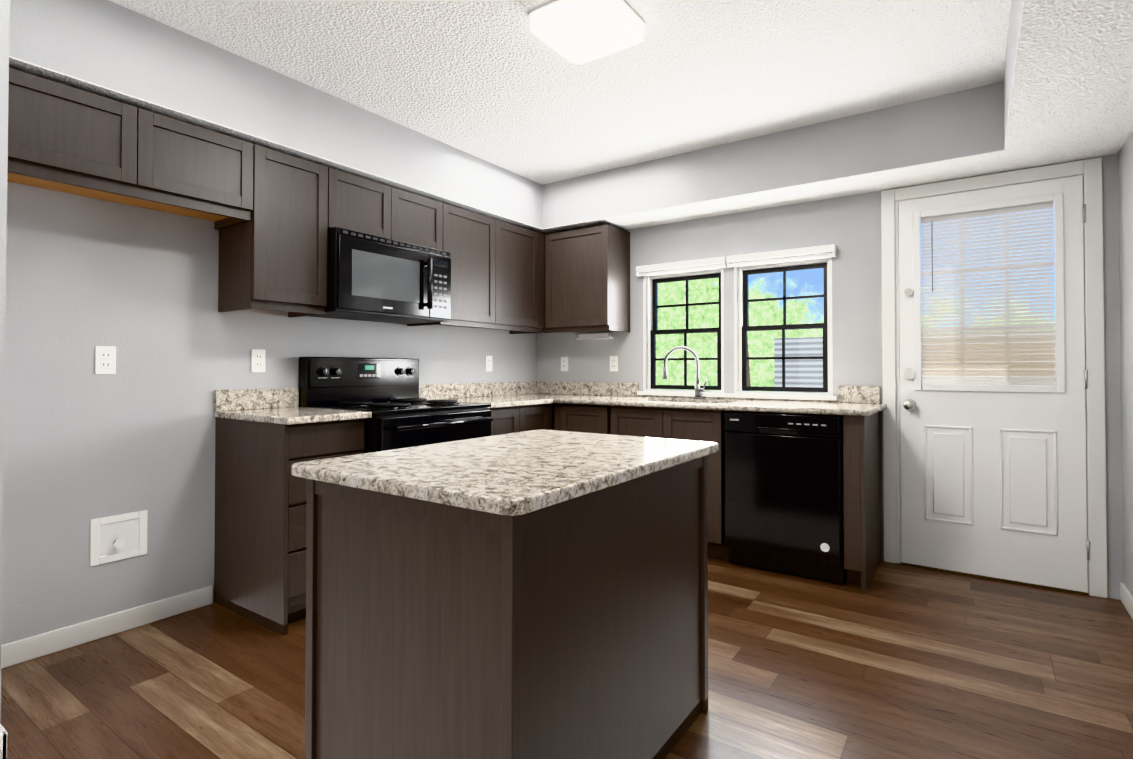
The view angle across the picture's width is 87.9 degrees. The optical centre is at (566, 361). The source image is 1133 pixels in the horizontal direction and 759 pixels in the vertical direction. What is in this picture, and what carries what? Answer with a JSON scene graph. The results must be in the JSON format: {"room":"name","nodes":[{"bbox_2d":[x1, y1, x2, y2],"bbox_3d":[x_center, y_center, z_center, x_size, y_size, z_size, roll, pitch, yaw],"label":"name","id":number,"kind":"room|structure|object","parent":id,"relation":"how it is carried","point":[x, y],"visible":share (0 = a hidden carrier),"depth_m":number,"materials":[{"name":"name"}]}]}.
{"room":"kitchen","nodes":[
{"label":"kitchen","id":0,"kind":"room"},
{"bbox_2d":[0,0,9,708],"bbox_3d":[-2.509,-0.118,0.939,0.708,2.458,2.238,-1,-1,35],"label":"wall","id":1,"kind":"structure","parent":0,"point":[4,44],"depth_m":1.65,"materials":[{"name":"grey paint"}]},
{"bbox_2d":[0,724,6,758],"bbox_3d":[-2.124,1.067,0.844,0.013,0.085,1.953,-1,-1,35],"label":"baseboard","id":2,"kind":"structure","parent":1,"relation":"attached to","point":[3,733],"depth_m":1.64,"materials":[{"name":"white wood"}]},
{"bbox_2d":[1,181,536,644],"bbox_3d":[-1.857,-0.146,2.604,0.120,2.560,5.720,-1,-1,35],"label":"wall","id":3,"kind":"structure","parent":0,"point":[137,288],"depth_m":2.49,"materials":[{"name":"grey paint"}]},
{"bbox_2d":[7,67,158,204],"bbox_3d":[-1.885,-0.824,2.182,0.322,0.305,0.492,-1,-1,35],"label":"upper cabinet","id":4,"kind":"object","parent":3,"relation":"attached to","point":[64,138],"depth_m":2.12,"materials":[{"name":"brown wood"}]},
{"bbox_2d":[95,346,115,373],"bbox_3d":[-1.902,-0.003,2.427,0.007,0.115,0.070,-1,-1,35],"label":"electrical outlet plate","id":5,"kind":"object","parent":3,"relation":"attached to","point":[105,359],"depth_m":2.42,"materials":[{"name":"white plastic"}]},
{"bbox_2d":[1,586,212,668],"bbox_3d":[-1.908,1.088,2.397,0.013,0.085,0.870,-1,-1,35],"label":"baseboard","id":6,"kind":"structure","parent":3,"relation":"attached to","point":[34,647],"depth_m":2.40,"materials":[{"name":"white wood"}]},
{"bbox_2d":[90,510,147,565],"bbox_3d":[-1.860,0.737,2.454,0.033,0.190,0.200,-1,-1,35],"label":"outlet box","id":7,"kind":"object","parent":3,"relation":"attached to","point":[114,536],"visible":1,"depth_m":2.45,"materials":[{"name":"white plastic"}]},
{"bbox_2d":[131,114,258,222],"bbox_3d":[-1.662,-0.820,2.502,0.322,0.305,0.493,-1,-1,35],"label":"upper cabinet","id":8,"kind":"object","parent":3,"relation":"attached to","point":[206,174],"depth_m":2.47,"materials":[{"name":"brown wood"}]},
{"bbox_2d":[251,349,265,371],"bbox_3d":[-1.542,-0.002,2.944,0.007,0.115,0.070,-1,-1,35],"label":"electrical outlet plate","id":9,"kind":"object","parent":3,"relation":"attached to","point":[257,355],"depth_m":2.94,"materials":[{"name":"white plastic"}]},
{"bbox_2d":[215,145,330,314],"bbox_3d":[-1.417,-0.618,2.852,0.322,0.699,0.364,-1,-1,35],"label":"upper cabinet","id":10,"kind":"object","parent":3,"relation":"attached to","point":[274,215],"depth_m":2.74,"materials":[{"name":"brown wood"}]},
{"bbox_2d":[331,168,402,241],"bbox_3d":[-1.188,-0.811,3.183,0.322,0.305,0.432,-1,-1,35],"label":"upper cabinet","id":11,"kind":"object","parent":3,"relation":"attached to","point":[359,204],"depth_m":3.10,"materials":[{"name":"brown wood"}]},
{"bbox_2d":[309,227,450,323],"bbox_3d":[-1.039,-0.447,3.276,0.453,0.415,0.758,-1,-1,35],"label":"over-the-range microwave","id":12,"kind":"object","parent":11,"relation":"attached to","point":[372,278],"visible":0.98,"depth_m":3.11,"materials":[{"name":"black metal"}]},
{"bbox_2d":[403,190,446,250],"bbox_3d":[-1.000,-0.807,3.454,0.322,0.305,0.433,-1,-1,35],"label":"upper cabinet","id":13,"kind":"object","parent":3,"relation":"attached to","point":[424,219],"depth_m":3.43,"materials":[{"name":"brown wood"}]},
{"bbox_2d":[419,204,502,326],"bbox_3d":[-0.726,-0.601,3.845,0.322,0.705,0.523,-1,-1,35],"label":"upper cabinet","id":14,"kind":"object","parent":3,"relation":"attached to","point":[474,240],"depth_m":3.77,"materials":[{"name":"brown wood"}]},
{"bbox_2d":[486,356,491,370],"bbox_3d":[-0.572,0.017,4.339,0.007,0.115,0.070,-1,-1,35],"label":"electrical outlet plate","id":15,"kind":"object","parent":3,"relation":"attached to","point":[488,358],"depth_m":4.33,"materials":[{"name":"white plastic"}]},
{"bbox_2d":[472,222,543,330],"bbox_3d":[-0.466,-0.596,4.219,0.322,0.705,0.591,-1,-1,35],"label":"upper cabinet","id":16,"kind":"object","parent":3,"relation":"attached to","point":[523,249],"depth_m":4.17,"materials":[{"name":"brown wood"}]},
{"bbox_2d":[109,0,1010,184],"bbox_3d":[-0.398,-1.391,1.533,3.760,0.100,5.840,-1,-1,35],"label":"ceiling","id":17,"kind":"structure","parent":0,"point":[499,83],"depth_m":2.64,"materials":[{"name":"white paint"}]},
{"bbox_2d":[528,0,645,63],"bbox_3d":[0.084,-1.300,2.293,0.360,0.060,0.360,-1,-1,35],"label":"flush ceiling light","id":18,"kind":"object","parent":17,"relation":"attached to","point":[578,31],"visible":1,"depth_m":2.25,"materials":[{"name":"white"}]},
{"bbox_2d":[0,557,1132,758],"bbox_3d":[-0.340,1.145,1.580,5.520,0.050,6.200,-1,-1,35],"label":"floor","id":19,"kind":"structure","parent":0,"point":[897,661],"depth_m":2.07,"materials":[{"name":"brown wood"}]},
{"bbox_2d":[214,418,364,635],"bbox_3d":[-1.297,0.701,2.765,0.597,0.869,0.402,-1,-1,35],"label":"base cabinet","id":20,"kind":"object","parent":19,"relation":"on","point":[260,536],"visible":0.73,"depth_m":2.55,"materials":[{"name":"brown wood"}]},
{"bbox_2d":[214,388,371,424],"bbox_3d":[-1.285,0.201,2.760,0.633,0.130,0.412,-1,-1,35],"label":"countertop","id":21,"kind":"structure","parent":20,"relation":"on","point":[277,405],"depth_m":2.79,"materials":[{"name":"stone"}]},
{"bbox_2d":[298,356,492,452],"bbox_3d":[-0.901,0.559,3.207,0.743,1.165,0.760,-1,-1,35],"label":"electric range","id":22,"kind":"object","parent":19,"relation":"on","point":[385,391],"visible":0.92,"depth_m":3.13,"materials":[{"name":"black metal"}]},
{"bbox_2d":[291,430,718,758],"bbox_3d":[-0.101,0.691,1.694,0.750,0.860,1.050,-1,-1,35],"label":"kitchen island","id":23,"kind":"object","parent":19,"relation":"on","point":[536,594],"visible":1,"depth_m":1.35,"materials":[{"name":"wood"}]},
{"bbox_2d":[489,403,551,435],"bbox_3d":[-0.369,0.720,4.100,0.597,0.869,1.299,-1,-1,35],"label":"base cabinet","id":24,"kind":"object","parent":19,"relation":"on","point":[508,420],"visible":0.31,"depth_m":3.70,"materials":[{"name":"brown wood"}]},
{"bbox_2d":[419,381,553,408],"bbox_3d":[-0.542,0.215,3.828,0.633,0.130,0.648,-1,-1,35],"label":"countertop","id":25,"kind":"structure","parent":24,"relation":"on","point":[500,394],"depth_m":4.12,"materials":[{"name":"stone"}]},
{"bbox_2d":[554,382,886,415],"bbox_3d":[0.610,0.302,3.819,2.533,0.304,0.655,-1,-1,35],"label":"countertop","id":26,"kind":"structure","parent":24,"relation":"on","point":[852,400],"depth_m":3.51,"materials":[{"name":"stone"}]},
{"bbox_2d":[663,346,706,398],"bbox_3d":[0.798,0.074,3.963,0.286,0.353,0.118,-1,-1,35],"label":"gooseneck faucet","id":27,"kind":"object","parent":26,"relation":"on","point":[698,389],"visible":0.96,"depth_m":3.94,"materials":[{"name":"silver metal"}]},
{"bbox_2d":[552,403,727,560],"bbox_3d":[0.557,0.717,3.883,1.209,0.869,0.597,-1,-1,35],"label":"base cabinet","id":28,"kind":"object","parent":19,"relation":"on","point":[689,424],"visible":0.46,"depth_m":3.48,"materials":[{"name":"brown wood"}]},
{"bbox_2d":[724,410,846,584],"bbox_3d":[1.289,0.711,3.340,0.600,0.866,0.620,-1,-1,35],"label":"dishwasher","id":29,"kind":"object","parent":19,"relation":"on","point":[783,492],"visible":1,"depth_m":3.08,"materials":[{"name":"black metal"}]},
{"bbox_2d":[843,412,881,592],"bbox_3d":[1.596,0.707,3.161,0.098,0.869,0.597,-1,-1,35],"label":"cabinet end panel","id":30,"kind":"object","parent":19,"relation":"on","point":[862,493],"visible":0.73,"depth_m":2.93,"materials":[{"name":"brown wood"}]},
{"bbox_2d":[9,0,1132,234],"bbox_3d":[-0.398,-1.176,1.530,3.518,0.329,5.598,-1,-1,35],"label":"soffit","id":31,"kind":"structure","parent":0,"point":[1061,92],"depth_m":2.83,"materials":[{"name":"grey paint"}]},
{"bbox_2d":[537,154,1122,599],"bbox_3d":[1.236,-0.129,3.864,3.760,2.560,0.120,-1,-1,35],"label":"wall","id":32,"kind":"structure","parent":0,"point":[849,226],"depth_m":3.53,"materials":[{"name":"grey paint"}]},
{"bbox_2d":[561,357,567,370],"bbox_3d":[-0.017,0.021,4.654,0.070,0.115,0.007,-1,-1,35],"label":"electrical outlet plate","id":33,"kind":"object","parent":32,"relation":"attached to","point":[564,360],"depth_m":4.65,"materials":[{"name":"white plastic"}]},
{"bbox_2d":[542,224,629,332],"bbox_3d":[0.021,-0.579,4.442,0.867,0.735,0.322,-1,-1,35],"label":"upper cabinet","id":34,"kind":"object","parent":32,"relation":"attached to","point":[586,279],"visible":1,"depth_m":4.21,"materials":[{"name":"brown wood"}]},
{"bbox_2d":[576,333,613,339],"bbox_3d":[0.214,-0.188,4.463,0.300,0.043,0.056,-1,-1,35],"label":"under-cabinet light","id":35,"kind":"object","parent":34,"relation":"attached to","point":[595,336],"visible":1,"depth_m":4.43,"materials":[{"name":"white plastic"}]},
{"bbox_2d":[610,356,617,370],"bbox_3d":[0.353,0.018,4.397,0.070,0.115,0.007,-1,-1,35],"label":"electrical outlet plate","id":36,"kind":"object","parent":32,"relation":"attached to","point":[613,359],"depth_m":4.39,"materials":[{"name":"white plastic"}]},
{"bbox_2d":[636,257,727,392],"bbox_3d":[0.820,-0.233,4.117,0.660,0.905,0.180,-1,-1,35],"label":"window","id":37,"kind":"structure","parent":32,"relation":"in","point":[653,275],"depth_m":4.16,"materials":[{"name":"white"}]},
{"bbox_2d":[637,244,837,399],"bbox_3d":[1.095,-0.225,3.926,1.330,0.927,0.180,-1,-1,35],"label":"window","id":38,"kind":"structure","parent":32,"relation":"in","point":[745,266],"depth_m":3.75,"materials":[{"name":"white"}]},
{"bbox_2d":[899,175,1089,592],"bbox_3d":[2.204,0.109,3.080,0.800,2.038,0.121,-1,-1,35],"label":"entry door","id":39,"kind":"structure","parent":32,"relation":"in","point":[993,478],"depth_m":3.07,"materials":[{"name":"white paint"}]},
{"bbox_2d":[881,157,1107,597],"bbox_3d":[2.237,0.079,3.152,0.950,2.124,0.140,-1,-1,35],"label":"door frame","id":40,"kind":"structure","parent":32,"relation":"attached to","point":[1090,170],"depth_m":2.94,"materials":[{"name":"white wood"}]},
{"bbox_2d":[1118,132,1132,595],"bbox_3d":[1.131,-0.175,0.526,0.120,2.560,5.720,-1,-1,35],"label":"wall","id":41,"kind":"structure","parent":0,"point":[1125,175],"depth_m":2.69,"materials":[{"name":"grey paint"}]},
{"bbox_2d":[1120,582,1132,618],"bbox_3d":[1.127,1.064,0.621,0.013,0.085,5.299,-1,-1,35],"label":"baseboard","id":42,"kind":"structure","parent":41,"relation":"attached to","point":[1126,598],"depth_m":2.68,"materials":[{"name":"white wood"}]},
{"label":"outside","id":43,"kind":"structure","parent":0,"visible":0},
{"bbox_2d":[656,202,1055,392],"bbox_3d":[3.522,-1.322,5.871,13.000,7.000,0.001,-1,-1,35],"label":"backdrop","id":44,"kind":"structure","parent":43,"point":[754,346],"depth_m":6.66,"materials":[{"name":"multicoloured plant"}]}
]}

